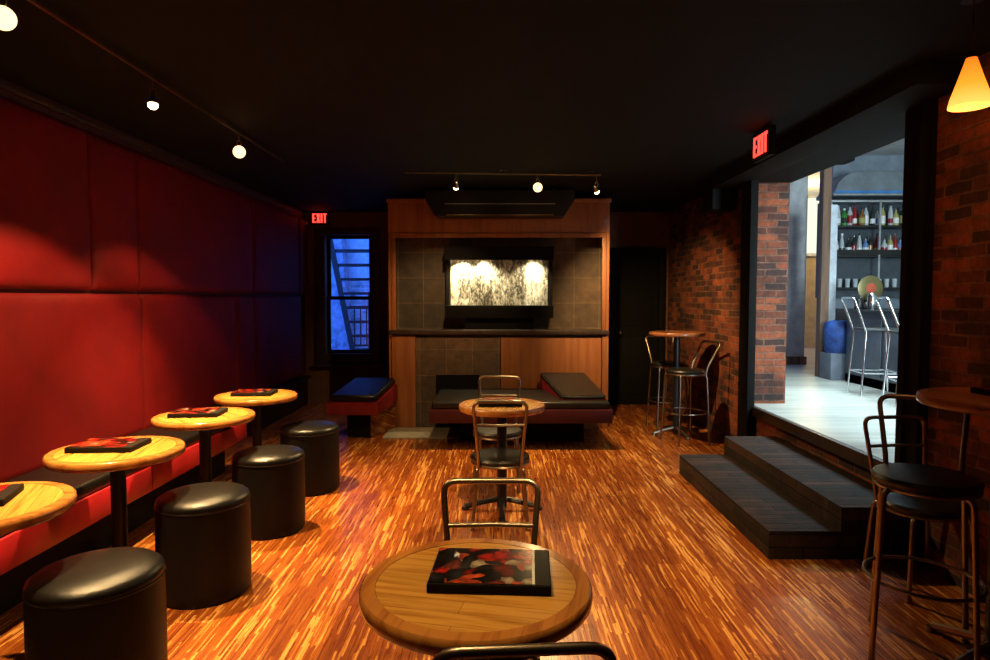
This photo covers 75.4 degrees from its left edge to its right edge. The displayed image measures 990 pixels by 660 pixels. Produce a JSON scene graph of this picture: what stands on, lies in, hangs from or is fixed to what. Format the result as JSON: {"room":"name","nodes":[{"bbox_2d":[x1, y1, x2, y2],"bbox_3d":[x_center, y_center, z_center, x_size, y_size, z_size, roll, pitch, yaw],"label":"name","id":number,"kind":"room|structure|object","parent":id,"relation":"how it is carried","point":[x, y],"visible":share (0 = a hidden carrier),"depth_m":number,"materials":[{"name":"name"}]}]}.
{"room":"bar","nodes":[
{"label":"bar","id":0,"kind":"room"},
{"bbox_2d":[0,77,305,406],"bbox_3d":[-2.764,-0.020,3.412,0.150,2.700,11.500,0,3,0],"label":"wall","id":1,"kind":"structure","parent":0,"point":[3,93],"depth_m":4.82,"materials":[{"name":"paint"}]},
{"bbox_2d":[0,96,90,289],"bbox_3d":[-2.660,-0.733,3.186,0.058,1.043,2.008,0,3,0],"label":"wall panel","id":2,"kind":"object","parent":1,"relation":"attached to","point":[45,230],"visible":1,"depth_m":3.72,"materials":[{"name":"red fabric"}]},
{"bbox_2d":[0,293,143,482],"bbox_3d":[-2.659,0.314,3.674,0.058,1.053,2.278,0,3,0],"label":"wall panel","id":3,"kind":"object","parent":1,"relation":"attached to","point":[71,363],"visible":0.88,"depth_m":3.90,"materials":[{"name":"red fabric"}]},
{"bbox_2d":[85,130,137,290],"bbox_3d":[-2.656,-0.797,4.469,0.058,1.043,0.538,0,3,0],"label":"wall panel","id":4,"kind":"object","parent":1,"relation":"attached to","point":[111,165],"visible":0.94,"depth_m":4.39,"materials":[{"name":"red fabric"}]},
{"bbox_2d":[0,81,305,216],"bbox_3d":[-2.674,-1.321,3.347,0.030,0.035,11.200,0,3,0],"label":"trim","id":5,"kind":"structure","parent":1,"relation":"attached to","point":[4,86],"depth_m":4.54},
{"bbox_2d":[138,294,235,429],"bbox_3d":[-2.652,0.215,5.666,0.058,1.053,1.688,0,3,0],"label":"wall panel","id":6,"kind":"object","parent":1,"relation":"attached to","point":[188,341],"visible":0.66,"depth_m":5.42,"materials":[{"name":"red fabric"}]},
{"bbox_2d":[133,150,252,292],"bbox_3d":[-2.652,-0.866,5.857,0.058,1.043,2.218,0,3,0],"label":"wall panel","id":7,"kind":"object","parent":1,"relation":"attached to","point":[194,232],"visible":0.92,"depth_m":5.50,"materials":[{"name":"red fabric"}]},
{"bbox_2d":[232,295,254,389],"bbox_3d":[-2.649,0.180,6.771,0.058,1.093,0.498,0,3,0],"label":"wall panel","id":8,"kind":"object","parent":1,"relation":"attached to","point":[243,304],"visible":0.71,"depth_m":6.70,"materials":[{"name":"red fabric"}]},
{"bbox_2d":[226,375,310,449],"bbox_3d":[-2.627,0.923,7.364,0.100,0.420,3.400,0,3,0],"label":"baseboard","id":9,"kind":"structure","parent":1,"relation":"attached to","point":[271,414],"depth_m":8.03,"materials":[{"name":"black leather"}]},
{"bbox_2d":[250,198,298,293],"bbox_3d":[-2.646,-0.963,7.790,0.058,1.043,1.628,0,3,0],"label":"wall panel","id":10,"kind":"object","parent":1,"relation":"attached to","point":[275,242],"visible":0.9,"depth_m":7.60,"materials":[{"name":"red fabric"}]},
{"bbox_2d":[251,295,301,388],"bbox_3d":[-2.646,0.124,7.874,0.058,1.093,1.688,0,3,0],"label":"wall panel","id":11,"kind":"object","parent":1,"relation":"attached to","point":[277,319],"visible":0.87,"depth_m":7.67,"materials":[{"name":"red fabric"}]},
{"bbox_2d":[298,217,306,293],"bbox_3d":[-2.643,-1.012,8.779,0.058,1.043,0.328,0,3,0],"label":"wall panel","id":12,"kind":"object","parent":1,"relation":"attached to","point":[301,222],"visible":0.91,"depth_m":8.71,"materials":[{"name":"red fabric"}]},
{"bbox_2d":[304,212,668,403],"bbox_3d":[0.058,-0.303,9.071,5.460,2.700,0.150,0,3,0],"label":"wall","id":13,"kind":"structure","parent":0,"point":[627,229],"depth_m":8.97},
{"bbox_2d":[311,212,328,224],"bbox_3d":[-2.432,-1.552,8.902,0.250,0.180,0.077,0,3,0],"label":"exit sign","id":14,"kind":"object","parent":13,"relation":"attached to","point":[317,218],"visible":1,"depth_m":8.87,"materials":[{"name":"black paint"}]},
{"bbox_2d":[312,229,381,366],"bbox_3d":[-2.067,-0.450,9.000,0.970,1.920,0.210,0,3,0],"label":"window","id":15,"kind":"structure","parent":13,"relation":"in","point":[333,358],"depth_m":8.97,"materials":[{"name":"black paint"}]},
{"bbox_2d":[608,247,665,404],"bbox_3d":[1.978,-0.045,8.910,0.780,2.200,0.184,0,3,0],"label":"door","id":16,"kind":"structure","parent":13,"relation":"in","point":[636,275],"depth_m":8.95,"materials":[{"name":"black paint"}]},
{"bbox_2d":[0,0,989,211],"bbox_3d":[-0.214,-1.428,3.333,5.250,0.120,11.500,0,3,0],"label":"ceiling","id":17,"kind":"structure","parent":0,"point":[656,98],"depth_m":3.49,"materials":[{"name":"paint"}]},
{"bbox_2d":[27,0,283,161],"bbox_3d":[-1.814,-1.276,1.944,0.058,0.046,7.000,0,3,0],"label":"track","id":18,"kind":"object","parent":17,"relation":"attached to","point":[33,2],"visible":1,"depth_m":3.22,"materials":[{"name":"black metal"}]},
{"bbox_2d":[0,0,16,30],"bbox_3d":[-1.812,-1.190,2.355,0.086,0.168,0.086,0,3,0],"label":"track spotlight","id":19,"kind":"object","parent":18,"relation":"hanging from","point":[8,19],"visible":1,"depth_m":2.34,"materials":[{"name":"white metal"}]},
{"bbox_2d":[147,79,158,109],"bbox_3d":[-1.809,-1.246,3.383,0.056,0.159,0.056,0,3,0],"label":"track spotlight","id":20,"kind":"object","parent":18,"relation":"hanging from","point":[152,103],"visible":1,"depth_m":3.37,"materials":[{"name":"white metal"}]},
{"bbox_2d":[233,134,245,157],"bbox_3d":[-1.806,-1.298,4.516,0.086,0.168,0.086,0,3,0],"label":"track spotlight","id":21,"kind":"object","parent":18,"relation":"hanging from","point":[238,151],"visible":1,"depth_m":4.49,"materials":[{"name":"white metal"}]},
{"bbox_2d":[425,188,573,218],"bbox_3d":[0.052,-1.399,7.070,1.620,0.309,0.278,0,3,0],"label":"case","id":22,"kind":"object","parent":17,"relation":"attached to","point":[445,204],"visible":1,"depth_m":6.94,"materials":[{"name":"black metal"}]},
{"bbox_2d":[404,168,600,175],"bbox_3d":[0.079,-1.478,5.993,1.844,0.046,0.059,0,3,-4],"label":"track","id":23,"kind":"object","parent":17,"relation":"attached to","point":[414,169],"visible":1,"depth_m":5.99,"materials":[{"name":"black metal"}]},
{"bbox_2d":[533,174,541,191],"bbox_3d":[0.399,-1.371,5.968,0.086,0.168,0.086,0,3,0],"label":"track spotlight","id":24,"kind":"object","parent":23,"relation":"attached to","point":[537,187],"visible":1,"depth_m":5.94,"materials":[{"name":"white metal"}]},
{"bbox_2d":[702,179,736,213],"bbox_3d":[2.281,-1.362,6.518,0.240,0.310,0.330,0,3,0],"label":"speaker box","id":25,"kind":"object","parent":17,"relation":"hanging from","point":[714,201],"visible":0.7,"depth_m":6.36,"materials":[{"name":"black paint"}]},
{"bbox_2d":[752,125,775,162],"bbox_3d":[1.900,-1.320,4.534,0.048,0.214,0.300,0,3,0],"label":"exit sign","id":26,"kind":"object","parent":17,"relation":"hanging from","point":[764,141],"visible":1,"depth_m":4.47,"materials":[{"name":"black paint"}]},
{"bbox_2d":[711,60,964,188],"bbox_3d":[2.275,-1.380,4.780,0.279,0.119,3.100,0,3,0],"label":"lintel beam","id":27,"kind":"structure","parent":17,"relation":"attached to","point":[920,81],"depth_m":3.90,"materials":[{"name":"black paint"}]},
{"bbox_2d":[947,0,989,111],"bbox_3d":[1.894,-1.107,2.542,0.149,0.434,0.149,0,3,0],"label":"pendant lamp","id":28,"kind":"object","parent":17,"relation":"hanging from","point":[971,92],"visible":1,"depth_m":2.52,"materials":[{"name":"orange glass"}]},
{"bbox_2d":[0,404,989,659],"bbox_3d":[-0.034,1.388,3.474,5.610,0.120,11.500,0,3,0],"label":"floor","id":29,"kind":"structure","parent":0,"point":[670,576],"depth_m":3.58,"materials":[{"name":"wood"}]},
{"bbox_2d":[0,481,76,534],"bbox_3d":[-1.873,1.007,2.329,0.610,0.755,0.610,-1,3,-25],"label":"round table","id":30,"kind":"object","parent":29,"relation":"on","point":[39,502],"visible":0.88,"depth_m":2.32,"materials":[{"name":"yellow wood"}]},
{"bbox_2d":[0,483,23,505],"bbox_3d":[-1.943,0.615,2.340,0.310,0.026,0.215,-1,3,-20],"label":"book","id":31,"kind":"object","parent":30,"relation":"on","point":[8,492],"visible":1,"depth_m":2.39,"materials":[{"name":"black paint"}]},
{"bbox_2d":[0,484,10,491],"bbox_3d":[-1.960,0.604,2.333,0.265,0.002,0.203,-1,3,-20],"label":"picture","id":32,"kind":"object","parent":31,"relation":"on","point":[3,488],"depth_m":2.43},
{"bbox_2d":[22,547,167,659],"bbox_3d":[-1.468,1.121,2.374,0.452,0.523,0.452,0,3,0],"label":"stool","id":33,"kind":"object","parent":29,"relation":"on","point":[107,603],"visible":1,"depth_m":2.22,"materials":[{"name":"black leather"}]},
{"bbox_2d":[42,436,185,547],"bbox_3d":[-1.870,0.965,3.188,0.610,0.755,0.610,0,3,-10],"label":"round table","id":34,"kind":"object","parent":29,"relation":"on","point":[161,449],"visible":0.73,"depth_m":3.09,"materials":[{"name":"yellow wood"}]},
{"bbox_2d":[64,438,151,452],"bbox_3d":[-1.920,0.573,3.189,0.310,0.026,0.215,0,3,-3],"label":"book","id":35,"kind":"object","parent":34,"relation":"on","point":[92,445],"visible":1,"depth_m":3.12,"materials":[{"name":"paper"}]},
{"bbox_2d":[66,438,141,447],"bbox_3d":[-1.939,0.561,3.187,0.265,0.002,0.203,0,3,-3],"label":"picture","id":36,"kind":"object","parent":35,"relation":"on","point":[92,442],"depth_m":3.16},
{"bbox_2d":[0,423,246,614],"bbox_3d":[-2.397,1.152,1.747,0.495,0.525,7.560,0,3,0],"label":"bench","id":37,"kind":"object","parent":29,"relation":"on","point":[86,526],"visible":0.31,"depth_m":3.54,"materials":[{"name":"leather"}]},
{"bbox_2d":[0,466,146,536],"bbox_3d":[-2.390,0.851,3.246,0.470,0.074,1.504,0,3,0],"label":"seat cushion","id":38,"kind":"object","parent":37,"relation":"on","point":[88,486],"depth_m":3.46,"materials":[{"name":"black leather"}]},
{"bbox_2d":[125,427,227,447],"bbox_3d":[-2.385,0.775,4.756,0.470,0.074,1.504,0,3,0],"label":"seat cushion","id":39,"kind":"object","parent":37,"relation":"on","point":[191,438],"depth_m":4.61,"materials":[{"name":"black leather"}]},
{"bbox_2d":[154,482,251,608],"bbox_3d":[-1.490,1.076,3.283,0.452,0.523,0.452,2,3,34],"label":"stool","id":40,"kind":"object","parent":29,"relation":"on","point":[203,530],"visible":0.99,"depth_m":3.10,"materials":[{"name":"black leather"}]},
{"bbox_2d":[150,407,255,482],"bbox_3d":[-1.855,0.919,4.107,0.610,0.755,0.610,2,4,40],"label":"round table","id":41,"kind":"object","parent":29,"relation":"on","point":[235,416],"visible":0.66,"depth_m":4.00,"materials":[{"name":"yellow wood"}]},
{"bbox_2d":[167,407,227,417],"bbox_3d":[-1.897,0.527,4.097,0.300,0.026,0.215,0,3,-5],"label":"book","id":42,"kind":"object","parent":41,"relation":"on","point":[217,411],"visible":1,"depth_m":4.02,"materials":[{"name":"paper"}]},
{"bbox_2d":[168,407,221,413],"bbox_3d":[-1.916,0.515,4.095,0.255,0.002,0.203,0,3,-5],"label":"picture","id":43,"kind":"object","parent":42,"relation":"on","point":[182,410],"depth_m":4.09},
{"bbox_2d":[213,389,297,446],"bbox_3d":[-1.845,0.876,4.966,0.610,0.755,0.610,1,3,15],"label":"round table","id":44,"kind":"object","parent":29,"relation":"on","point":[282,396],"visible":0.64,"depth_m":4.85,"materials":[{"name":"yellow wood"}]},
{"bbox_2d":[230,389,277,395],"bbox_3d":[-1.865,0.484,4.966,0.300,0.026,0.215,0,3,-4],"label":"book","id":45,"kind":"object","parent":44,"relation":"on","point":[241,392],"visible":1,"depth_m":4.87,"materials":[{"name":"paper"}]},
{"bbox_2d":[232,389,270,392],"bbox_3d":[-1.883,0.472,4.964,0.255,0.002,0.203,0,3,-4],"label":"picture","id":46,"kind":"object","parent":45,"relation":"on","point":[240,390],"depth_m":4.93},
{"bbox_2d":[231,445,304,539],"bbox_3d":[-1.467,1.032,4.161,0.452,0.523,0.452,-1,3,-26],"label":"stool","id":47,"kind":"object","parent":29,"relation":"on","point":[274,475],"visible":0.94,"depth_m":3.98,"materials":[{"name":"black leather"}]},
{"bbox_2d":[279,420,339,496],"bbox_3d":[-1.452,0.989,5.030,0.452,0.523,0.452,-1,3,-22],"label":"stool","id":48,"kind":"object","parent":29,"relation":"on","point":[319,439],"visible":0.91,"depth_m":4.86,"materials":[{"name":"black leather"}]},
{"bbox_2d":[327,378,396,437],"bbox_3d":[-1.441,0.853,7.016,0.652,0.596,0.600,0,3,0],"label":"bench","id":49,"kind":"object","parent":29,"relation":"on","point":[368,404],"visible":0.98,"depth_m":6.89,"materials":[{"name":"leather"}]},
{"bbox_2d":[330,378,394,401],"bbox_3d":[-1.440,0.650,7.011,0.606,0.190,0.570,0,3,0],"label":"seat cushion","id":50,"kind":"object","parent":49,"relation":"on","point":[358,389],"depth_m":6.90,"materials":[{"name":"black leather"}]},
{"bbox_2d":[382,427,459,438],"bbox_3d":[-0.648,1.139,7.075,1.100,0.018,0.535,0,3,0],"label":"hearth slab","id":51,"kind":"object","parent":29,"relation":"on","point":[397,432],"visible":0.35,"depth_m":7.01,"materials":[{"name":"stone"}]},
{"bbox_2d":[358,538,592,659],"bbox_3d":[-0.050,1.038,1.709,0.610,0.755,0.610,1,3,12],"label":"round table","id":52,"kind":"object","parent":29,"relation":"on","point":[394,601],"visible":0.75,"depth_m":1.54,"materials":[{"name":"brown wood"}]},
{"bbox_2d":[426,548,550,595],"bbox_3d":[-0.010,0.646,1.724,0.315,0.027,0.235,0,3,3],"label":"book","id":53,"kind":"object","parent":52,"relation":"on","point":[454,570],"visible":1,"depth_m":1.68,"materials":[{"name":"paper"}]},
{"bbox_2d":[428,548,531,584],"bbox_3d":[-0.032,0.634,1.725,0.263,0.002,0.223,0,3,3],"label":"picture","id":54,"kind":"object","parent":53,"relation":"on","point":[452,566],"depth_m":1.71},
{"bbox_2d":[441,478,540,659],"bbox_3d":[-0.016,0.968,2.110,0.398,0.856,0.435,0,3,0],"label":"metal chair","id":55,"kind":"object","parent":29,"relation":"on","point":[534,525],"visible":0.16,"depth_m":2.28,"materials":[{"name":"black metal"}]},
{"bbox_2d":[471,376,522,492],"bbox_3d":[0.022,0.817,5.126,0.398,0.856,0.435,0,3,4],"label":"metal chair","id":56,"kind":"object","parent":29,"relation":"on","point":[484,433],"visible":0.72,"depth_m":5.05,"materials":[{"name":"black metal"}]},
{"bbox_2d":[386,198,611,428],"bbox_3d":[0.045,-0.216,8.123,2.540,2.620,1.748,0,3,0],"label":"fireplace surround","id":57,"kind":"object","parent":29,"relation":"on","point":[429,352],"visible":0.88,"depth_m":7.32,"materials":[{"name":"brown wood"}]},
{"bbox_2d":[388,329,608,334],"bbox_3d":[0.043,0.017,7.465,2.510,0.050,0.410,0,3,0],"label":"mantel shelf","id":58,"kind":"object","parent":57,"relation":"attached to","point":[391,331],"depth_m":7.26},
{"bbox_2d":[445,246,553,328],"bbox_3d":[0.048,-0.486,7.450,1.250,0.954,0.230,0,3,0],"label":"television","id":59,"kind":"object","parent":57,"relation":"on","point":[493,287],"visible":0.99,"depth_m":7.48,"materials":[{"name":"black paint"}]},
{"bbox_2d":[445,305,553,328],"bbox_3d":[0.048,-0.149,7.472,1.250,0.279,0.220,0,3,0],"label":"soundbar","id":60,"kind":"object","parent":59,"relation":"on","point":[476,316],"depth_m":7.36,"materials":[{"name":"black paint"}]},
{"bbox_2d":[470,400,529,531],"bbox_3d":[0.033,0.860,4.264,0.398,0.856,0.435,0,3,0],"label":"metal chair","id":61,"kind":"object","parent":29,"relation":"on","point":[489,458],"visible":1,"depth_m":4.12,"materials":[{"name":"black metal"}]},
{"bbox_2d":[459,397,544,521],"bbox_3d":[0.049,0.897,4.530,0.610,0.755,0.610,1,3,12],"label":"round table","id":62,"kind":"object","parent":29,"relation":"on","point":[535,407],"visible":0.73,"depth_m":4.49,"materials":[{"name":"wood"}]},
{"bbox_2d":[478,398,521,406],"bbox_3d":[0.034,0.508,4.491,0.300,0.026,0.215,0,3,-2],"label":"book","id":63,"kind":"object","parent":62,"relation":"on","point":[480,405],"visible":0.45,"depth_m":4.39,"materials":[{"name":"black paint"}]},
{"bbox_2d":[479,398,514,399],"bbox_3d":[0.015,0.496,4.490,0.255,0.002,0.203,0,3,-2],"label":"picture","id":64,"kind":"object","parent":63,"relation":"on","point":[479,398],"depth_m":4.56},
{"bbox_2d":[429,388,612,440],"bbox_3d":[0.256,0.924,6.804,1.810,0.475,1.020,0,3,0],"label":"bench","id":65,"kind":"object","parent":29,"relation":"on","point":[561,420],"visible":0.73,"depth_m":6.41,"materials":[{"name":"leather"}]},
{"bbox_2d":[432,388,609,408],"bbox_3d":[0.256,0.723,6.801,1.760,0.074,0.985,0,3,0],"label":"seat cushion","id":66,"kind":"object","parent":65,"relation":"on","point":[446,398],"depth_m":6.53,"materials":[{"name":"black leather"}]},
{"bbox_2d":[540,373,605,399],"bbox_3d":[0.819,0.592,6.853,0.504,0.182,0.890,0,3,-8],"label":"cushion","id":67,"kind":"object","parent":65,"relation":"on","point":[565,386],"visible":1,"depth_m":6.78,"materials":[{"name":"black leather"}]},
{"bbox_2d":[432,641,616,659],"bbox_3d":[0.041,1.002,1.418,0.398,0.856,0.435,0,3,-4],"label":"metal chair","id":68,"kind":"object","parent":29,"relation":"on","point":[583,647],"visible":1,"depth_m":1.18,"materials":[{"name":"silver metal"}]},
{"bbox_2d":[645,335,688,429],"bbox_3d":[1.989,0.603,7.437,0.446,1.053,0.534,0,3,-5],"label":"bar stool","id":69,"kind":"object","parent":29,"relation":"on","point":[660,364],"visible":0.68,"depth_m":7.26,"materials":[{"name":"black metal"}]},
{"bbox_2d":[649,331,705,439],"bbox_3d":[1.992,0.585,7.032,0.600,1.130,0.600,0,3,0],"label":"round table","id":70,"kind":"object","parent":29,"relation":"on","point":[676,334],"visible":0.98,"depth_m":7.00,"materials":[{"name":"black metal"}]},
{"bbox_2d":[659,340,720,446],"bbox_3d":[2.023,0.641,6.665,0.534,1.053,0.446,-1,3,-15],"label":"bar stool","id":71,"kind":"object","parent":29,"relation":"on","point":[690,372],"visible":0.99,"depth_m":6.54,"materials":[{"name":"metal"}]},
{"bbox_2d":[737,180,758,435],"bbox_3d":[2.383,-0.091,6.041,0.069,2.579,0.230,0,3,0],"label":"post","id":72,"kind":"object","parent":29,"relation":"on","point":[750,190],"visible":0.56,"depth_m":5.96,"materials":[{"name":"black paint"}]},
{"bbox_2d":[679,436,906,558],"bbox_3d":[2.003,1.119,4.610,0.858,0.305,1.890,0,3,0],"label":"wooden steps","id":73,"kind":"structure","parent":29,"relation":"on","point":[788,501],"depth_m":4.11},
{"bbox_2d":[894,99,937,564],"bbox_3d":[2.386,0.028,3.662,0.046,2.579,0.246,0,3,0],"label":"post","id":74,"kind":"object","parent":29,"relation":"on","point":[921,122],"visible":0.76,"depth_m":3.61,"materials":[{"name":"black paint"}]},
{"bbox_2d":[861,415,981,603],"bbox_3d":[2.209,0.906,3.341,0.398,0.856,0.435,0,3,-3],"label":"metal chair","id":75,"kind":"object","parent":29,"relation":"on","point":[912,507],"visible":0.65,"depth_m":3.27,"materials":[{"name":"metal"}]},
{"bbox_2d":[862,394,987,659],"bbox_3d":[1.831,0.838,2.738,0.446,1.053,0.534,2,3,30],"label":"bar stool","id":76,"kind":"object","parent":29,"relation":"on","point":[916,480],"visible":0.97,"depth_m":2.64,"materials":[{"name":"metal"}]},
{"bbox_2d":[916,387,989,659],"bbox_3d":[2.063,0.820,2.618,0.600,1.100,0.600,0,3,-8],"label":"round table","id":77,"kind":"object","parent":29,"relation":"on","point":[957,399],"visible":0.93,"depth_m":2.63,"materials":[{"name":"wood"}]},
{"bbox_2d":[970,386,989,395],"bbox_3d":[2.138,0.256,2.609,0.240,0.026,0.215,0,3,-5],"label":"book","id":78,"kind":"object","parent":77,"relation":"on","point":[984,390],"visible":1,"depth_m":2.66,"materials":[{"name":"black paint"}]},
{"bbox_2d":[786,176,807,355],"bbox_3d":[3.771,-1.010,9.780,1.920,3.060,0.100,0,3,0],"label":"wall","id":79,"kind":"structure","parent":0,"point":[798,206],"depth_m":9.73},
{"bbox_2d":[786,356,806,364],"bbox_3d":[4.581,0.463,9.761,0.302,0.120,0.080,0,3,0],"label":"baseboard","id":80,"kind":"structure","parent":79,"relation":"attached to","point":[790,360],"depth_m":9.72,"materials":[{"name":"brown wood"}]},
{"bbox_2d":[804,256,816,347],"bbox_3d":[5.231,-1.173,13.041,4.820,3.060,0.200,0,3,0],"label":"wall","id":81,"kind":"structure","parent":0,"point":[810,300],"depth_m":12.97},
{"bbox_2d":[806,195,818,255],"bbox_3d":[6.215,-2.095,12.857,1.270,1.220,0.050,0,3,0],"label":"window","id":82,"kind":"structure","parent":81,"relation":"in","point":[812,203],"depth_m":12.85,"materials":[{"name":"white"}]},
{"bbox_2d":[754,348,895,462],"bbox_3d":[5.032,0.725,6.929,5.180,0.120,12.600,0,3,0],"label":"floor","id":83,"kind":"structure","parent":0,"point":[823,406],"depth_m":5.86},
{"bbox_2d":[815,167,831,376],"bbox_3d":[4.196,-0.926,8.166,0.104,3.055,0.110,0,3,0],"label":"timber post","id":84,"kind":"object","parent":83,"relation":"on","point":[825,189],"visible":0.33,"depth_m":8.13,"materials":[{"name":"brown wood"}]},
{"bbox_2d":[819,352,845,379],"bbox_3d":[4.285,0.446,7.999,0.320,0.330,0.280,0,3,0],"label":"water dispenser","id":85,"kind":"object","parent":83,"relation":"on","point":[832,365],"visible":0.64,"depth_m":7.87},
{"bbox_2d":[823,320,846,353],"bbox_3d":[4.288,0.083,7.986,0.361,0.416,0.361,0,3,0],"label":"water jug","id":86,"kind":"object","parent":85,"relation":"on","point":[834,331],"visible":0.73,"depth_m":7.86,"materials":[{"name":"blue plastic"}]},
{"bbox_2d":[828,205,837,320],"bbox_3d":[4.407,-0.530,8.495,0.160,2.230,0.150,0,3,0],"label":"tiled pillar","id":87,"kind":"structure","parent":83,"relation":"on","point":[834,208],"depth_m":8.40,"materials":[{"name":"white tile"}]},
{"bbox_2d":[815,200,902,320],"bbox_3d":[5.663,-0.628,9.062,2.030,2.370,0.480,0,3,0],"label":"bottle shelves","id":88,"kind":"object","parent":83,"relation":"on","point":[851,264],"visible":0.07,"depth_m":9.15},
{"bbox_2d":[840,208,847,224],"bbox_3d":[4.892,-1.583,8.969,0.086,0.246,0.084,0,3,0],"label":"liquor bottle","id":89,"kind":"object","parent":88,"relation":"on","point":[844,219],"visible":0.92,"depth_m":8.94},
{"bbox_2d":[847,205,852,224],"bbox_3d":[4.973,-1.603,8.970,0.074,0.286,0.072,0,3,0],"label":"liquor bottle","id":90,"kind":"object","parent":88,"relation":"on","point":[849,213],"visible":0.92,"depth_m":8.94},
{"bbox_2d":[853,204,856,224],"bbox_3d":[5.050,-1.615,8.990,0.070,0.309,0.069,0,3,0],"label":"liquor bottle","id":91,"kind":"object","parent":88,"relation":"on","point":[854,208],"visible":0.89,"depth_m":8.97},
{"bbox_2d":[857,233,861,249],"bbox_3d":[5.134,-1.206,9.020,0.070,0.309,0.069,0,3,0],"label":"liquor bottle","id":92,"kind":"object","parent":88,"relation":"on","point":[859,242],"visible":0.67,"depth_m":9.00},
{"bbox_2d":[858,208,864,224],"bbox_3d":[5.144,-1.583,8.973,0.086,0.246,0.084,0,3,0],"label":"liquor bottle","id":93,"kind":"object","parent":88,"relation":"on","point":[861,218],"visible":0.89,"depth_m":8.95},
{"bbox_2d":[869,204,874,224],"bbox_3d":[5.309,-1.616,8.999,0.070,0.309,0.069,0,3,0],"label":"liquor bottle","id":94,"kind":"object","parent":88,"relation":"on","point":[872,213],"visible":0.84,"depth_m":8.98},
{"bbox_2d":[881,206,885,224],"bbox_3d":[5.459,-1.605,9.016,0.074,0.286,0.072,0,3,0],"label":"liquor bottle","id":95,"kind":"object","parent":88,"relation":"on","point":[883,215],"visible":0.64,"depth_m":8.99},
{"bbox_2d":[887,204,892,224],"bbox_3d":[5.545,-1.615,8.972,0.070,0.309,0.069,0,3,0],"label":"liquor bottle","id":96,"kind":"object","parent":88,"relation":"on","point":[890,213],"visible":0.88,"depth_m":8.95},
{"bbox_2d":[893,208,898,224],"bbox_3d":[5.624,-1.584,8.983,0.086,0.246,0.084,0,3,0],"label":"liquor bottle","id":97,"kind":"object","parent":88,"relation":"on","point":[895,215],"visible":0.94,"depth_m":8.95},
{"bbox_2d":[837,309,898,392],"bbox_3d":[4.519,0.277,5.932,0.720,0.875,3.750,0,3,0],"label":"bar counter","id":98,"kind":"object","parent":83,"relation":"on","point":[875,358],"depth_m":7.20,"materials":[{"name":"laminate"}]},
{"bbox_2d":[854,298,863,308],"bbox_3d":[4.344,-0.315,7.640,0.100,0.135,0.098,0,3,0],"label":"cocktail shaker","id":99,"kind":"object","parent":98,"relation":"on","point":[860,302],"visible":0.73,"depth_m":7.60,"materials":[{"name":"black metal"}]},
{"bbox_2d":[837,309,898,313],"bbox_3d":[4.519,-0.143,5.911,0.720,0.035,3.750,0,3,0],"label":"countertop","id":100,"kind":"structure","parent":98,"relation":"on","point":[885,311],"depth_m":7.19,"materials":[{"name":"black metal"}]},
{"bbox_2d":[858,276,882,308],"bbox_3d":[4.454,-0.446,7.593,0.300,0.400,0.080,0,3,0],"label":"gong","id":101,"kind":"object","parent":98,"relation":"on","point":[868,284],"visible":0.9,"depth_m":7.58,"materials":[{"name":"gold metal"}]},
{"bbox_2d":[867,293,876,309],"bbox_3d":[4.403,-0.337,7.479,0.100,0.195,0.098,0,3,0],"label":"cocktail shaker","id":102,"kind":"object","parent":98,"relation":"on","point":[871,304],"visible":0.98,"depth_m":7.44,"materials":[{"name":"silver metal"}]},
{"bbox_2d":[841,297,897,396],"bbox_3d":[3.936,0.165,6.692,0.514,1.024,0.401,1,3,10],"label":"stool","id":103,"kind":"object","parent":83,"relation":"on","point":[864,328],"visible":0.8,"depth_m":6.67,"materials":[{"name":"silver metal"}]},
{"bbox_2d":[875,297,898,406],"bbox_3d":[3.905,0.198,6.037,0.514,1.024,0.401,1,3,15],"label":"stool","id":104,"kind":"object","parent":83,"relation":"on","point":[876,298],"visible":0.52,"depth_m":6.22,"materials":[{"name":"silver metal"}]},
{"bbox_2d":[667,51,989,603],"bbox_3d":[2.591,-0.419,3.375,0.360,3.500,11.200,0,3,0],"label":"wall","id":105,"kind":"structure","parent":0,"point":[704,249],"depth_m":3.60,"materials":[{"name":"red brick"}]},
{"bbox_2d":[752,406,889,469],"bbox_3d":[2.415,0.808,4.984,0.039,0.089,2.308,0,3,0],"label":"trim","id":106,"kind":"structure","parent":105,"relation":"attached to","point":[845,451],"depth_m":4.75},
{"bbox_2d":[759,114,904,182],"bbox_3d":[2.601,-1.339,4.876,0.369,0.018,2.308,0,3,0],"label":"trim","id":107,"kind":"structure","parent":105,"relation":"attached to","point":[892,131],"depth_m":4.75,"materials":[{"name":"black paint"}]},
{"bbox_2d":[808,138,904,194],"bbox_3d":[5.021,-2.466,6.770,5.200,0.150,12.600,0,3,0],"label":"ceiling","id":108,"kind":"structure","parent":0,"point":[896,148],"depth_m":9.15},
{"bbox_2d":[832,155,903,307],"bbox_3d":[6.254,-0.988,9.353,2.750,3.060,0.120,0,3,0],"label":"wall","id":109,"kind":"structure","parent":0,"point":[887,162],"depth_m":9.23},
{"bbox_2d":[816,171,903,200],"bbox_3d":[5.628,-2.015,8.970,2.000,0.330,0.505,0,3,0],"label":"hood","id":110,"kind":"object","parent":109,"relation":"attached to","point":[860,185],"visible":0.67,"depth_m":8.75,"materials":[{"name":"metal"}]},
{"label":"outside","id":111,"kind":"structure","parent":0,"visible":0},
{"bbox_3d":[-2.813,1.211,11.834,10.300,0.200,4.900,0,3,0],"label":"ground","id":112,"kind":"structure","parent":111,"visible":0},
{"bbox_2d":[331,239,368,349],"bbox_3d":[-2.510,-2.934,12.627,9.300,8.000,0.700,0,3,0],"label":"building","id":113,"kind":"structure","parent":112,"relation":"on","point":[339,341],"depth_m":12.78,"materials":[{"name":"brick"}]},
{"bbox_2d":[331,239,368,349],"bbox_3d":[-2.084,-0.382,10.776,1.572,3.088,0.410,0,3,0],"label":"stair","id":114,"kind":"structure","parent":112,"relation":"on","point":[352,343],"depth_m":10.70,"materials":[{"name":"black metal"}]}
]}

